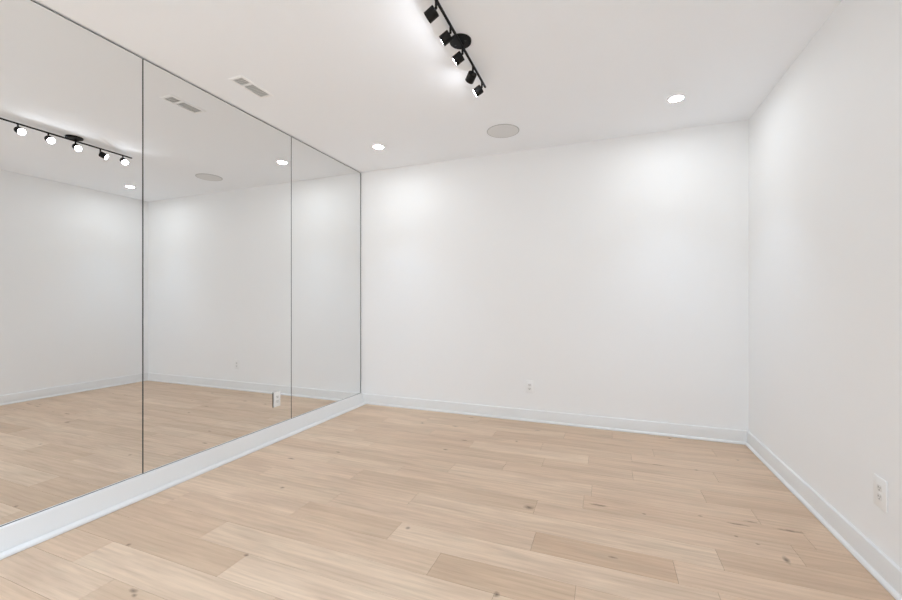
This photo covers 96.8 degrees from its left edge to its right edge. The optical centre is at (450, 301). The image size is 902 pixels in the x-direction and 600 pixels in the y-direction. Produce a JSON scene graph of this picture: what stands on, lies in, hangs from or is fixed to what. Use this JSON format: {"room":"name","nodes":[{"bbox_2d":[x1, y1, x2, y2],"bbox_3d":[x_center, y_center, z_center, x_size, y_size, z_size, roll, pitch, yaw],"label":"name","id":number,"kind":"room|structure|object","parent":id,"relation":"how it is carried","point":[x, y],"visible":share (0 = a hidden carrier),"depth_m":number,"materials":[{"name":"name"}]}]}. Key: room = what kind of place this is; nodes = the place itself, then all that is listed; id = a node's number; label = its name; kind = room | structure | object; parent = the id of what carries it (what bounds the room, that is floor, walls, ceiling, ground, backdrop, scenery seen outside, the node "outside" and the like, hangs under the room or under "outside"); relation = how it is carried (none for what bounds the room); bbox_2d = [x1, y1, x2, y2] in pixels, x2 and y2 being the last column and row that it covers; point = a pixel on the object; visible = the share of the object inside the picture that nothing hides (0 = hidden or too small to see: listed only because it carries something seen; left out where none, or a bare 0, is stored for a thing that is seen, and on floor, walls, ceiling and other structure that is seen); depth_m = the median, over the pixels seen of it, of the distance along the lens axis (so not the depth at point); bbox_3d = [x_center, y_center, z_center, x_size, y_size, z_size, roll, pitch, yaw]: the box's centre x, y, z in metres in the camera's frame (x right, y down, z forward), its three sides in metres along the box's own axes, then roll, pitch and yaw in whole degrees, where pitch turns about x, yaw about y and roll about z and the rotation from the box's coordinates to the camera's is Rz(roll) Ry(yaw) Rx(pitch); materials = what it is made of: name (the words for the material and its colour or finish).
{"room":"exercise studio","nodes":[
{"label":"exercise studio","id":0,"kind":"room"},
{"bbox_2d":[32,0,841,172],"bbox_3d":[-0.632,-1.612,0.596,4.087,0.150,7.695,0,0,21],"label":"ceiling","id":1,"kind":"structure","parent":0,"point":[345,78],"depth_m":2.55,"materials":[{"name":"paint"}]},
{"bbox_2d":[228,75,273,98],"bbox_3d":[-1.426,-1.534,2.868,0.124,0.006,0.290,0,0,21],"label":"ceiling vent","id":2,"kind":"object","parent":1,"relation":"in","point":[240,80],"visible":1,"depth_m":2.86,"materials":[{"name":"metal"}]},
{"bbox_2d":[372,144,384,148],"bbox_3d":[-0.718,-1.535,3.972,0.128,0.004,0.128,0,0,21],"label":"recessed light","id":3,"kind":"object","parent":1,"relation":"in","point":[376,146],"visible":1,"depth_m":3.96,"materials":[{"name":"paint"}]},
{"bbox_2d":[424,0,485,96],"bbox_3d":[0.056,-1.471,2.358,0.129,0.132,0.984,0,0,21],"label":"track light","id":4,"kind":"object","parent":1,"relation":"attached to","point":[461,41],"visible":1,"depth_m":2.34,"materials":[{"name":"black metal"}]},
{"bbox_2d":[487,124,518,137],"bbox_3d":[0.468,-1.534,3.604,0.290,0.005,0.290,0,0,21],"label":"ceiling speaker","id":5,"kind":"object","parent":1,"relation":"attached to","point":[500,130],"visible":1,"depth_m":3.59,"materials":[{"name":"paint"}]},
{"bbox_2d":[666,94,685,102],"bbox_3d":[1.702,-1.535,3.030,0.128,0.004,0.128,0,0,21],"label":"recessed light","id":6,"kind":"object","parent":1,"relation":"in","point":[675,98],"visible":1,"depth_m":3.02,"materials":[{"name":"paint"}]},
{"bbox_2d":[0,404,895,599],"bbox_3d":[-0.632,1.225,0.596,3.887,0.050,7.495,0,0,21],"label":"floor","id":7,"kind":"structure","parent":0,"point":[367,501],"depth_m":2.10,"materials":[{"name":"brown wood"}]},
{"bbox_2d":[361,120,748,430],"bbox_3d":[0.736,-0.143,4.128,3.847,2.787,0.120,0,0,21],"label":"wall","id":8,"kind":"structure","parent":0,"point":[610,276],"depth_m":3.90,"materials":[{"name":"paint"}]},
{"bbox_2d":[526,380,533,392],"bbox_3d":[0.792,0.857,4.038,0.080,0.126,0.008,0,0,21],"label":"wall outlet","id":9,"kind":"object","parent":8,"relation":"attached to","point":[529,384],"visible":1,"depth_m":4.03,"materials":[{"name":"plastic"}]},
{"bbox_2d":[362,393,746,444],"bbox_3d":[0.709,1.143,4.057,3.847,0.114,0.032,0,0,21],"label":"baseboard","id":10,"kind":"structure","parent":8,"relation":"attached to","point":[733,436],"depth_m":3.88,"materials":[{"name":"paint"}]},
{"bbox_2d":[749,0,901,568],"bbox_3d":[1.217,-0.143,-0.120,0.120,2.787,7.695,0,0,21],"label":"wall","id":11,"kind":"structure","parent":0,"point":[825,143],"depth_m":2.11,"materials":[{"name":"paint"}]},
{"bbox_2d":[745,431,901,599],"bbox_3d":[1.146,1.143,-0.093,0.032,0.114,7.455,0,0,21],"label":"baseboard","id":12,"kind":"structure","parent":11,"relation":"attached to","point":[880,566],"depth_m":2.04,"materials":[{"name":"paint"}]},
{"bbox_2d":[873,474,887,512],"bbox_3d":[1.873,0.833,1.749,0.008,0.132,0.089,0,0,21],"label":"wall outlet","id":13,"kind":"object","parent":11,"relation":"attached to","point":[880,486],"visible":1,"depth_m":1.74,"materials":[{"name":"plastic"}]},
{"bbox_2d":[877,484,881,491],"bbox_3d":[1.871,0.814,1.750,0.002,0.027,0.034,0,0,21],"label":"receptacle","id":14,"kind":"object","parent":13,"relation":"attached to","point":[879,486],"depth_m":1.75,"materials":[{"name":"plastic"}]},
{"bbox_2d":[877,493,881,500],"bbox_3d":[1.871,0.853,1.750,0.002,0.027,0.034,0,0,21],"label":"receptacle","id":15,"kind":"object","parent":13,"relation":"attached to","point":[879,495],"depth_m":1.75,"materials":[{"name":"plastic"}]},
{"bbox_3d":[-2.482,-0.143,1.313,0.120,2.787,7.695,0,0,21],"label":"wall","id":16,"kind":"structure","parent":0,"visible":0},
{"bbox_2d":[0,0,142,526],"bbox_3d":[-2.172,-0.224,1.928,0.012,2.611,1.270,0,0,21],"label":"mirror panel","id":17,"kind":"object","parent":16,"relation":"attached to","point":[71,97],"visible":1,"depth_m":2.16,"materials":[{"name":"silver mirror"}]},
{"bbox_2d":[0,393,365,559],"bbox_3d":[-2.376,1.141,1.272,0.106,0.118,7.455,0,0,21],"label":"baseboard","id":18,"kind":"structure","parent":16,"relation":"attached to","point":[17,536],"depth_m":2.48,"materials":[{"name":"paint"}]},
{"bbox_2d":[143,59,290,473],"bbox_3d":[-1.712,-0.224,3.115,0.012,2.611,1.270,0,0,21],"label":"mirror panel","id":19,"kind":"object","parent":16,"relation":"attached to","point":[217,176],"visible":1,"depth_m":2.93,"materials":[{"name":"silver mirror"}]},
{"bbox_2d":[273,391,279,406],"bbox_3d":[-1.546,0.860,3.541,0.015,0.132,0.090,0,0,21],"label":"wall outlet","id":20,"kind":"object","parent":16,"relation":"attached to","point":[276,395],"visible":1,"depth_m":3.54,"materials":[{"name":"plastic"}]},
{"bbox_2d":[291,137,360,418],"bbox_3d":[-1.278,-0.224,4.234,0.012,2.611,1.126,0,0,21],"label":"mirror panel","id":21,"kind":"object","parent":16,"relation":"attached to","point":[325,192],"visible":1,"depth_m":4.14,"materials":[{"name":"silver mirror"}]}
]}

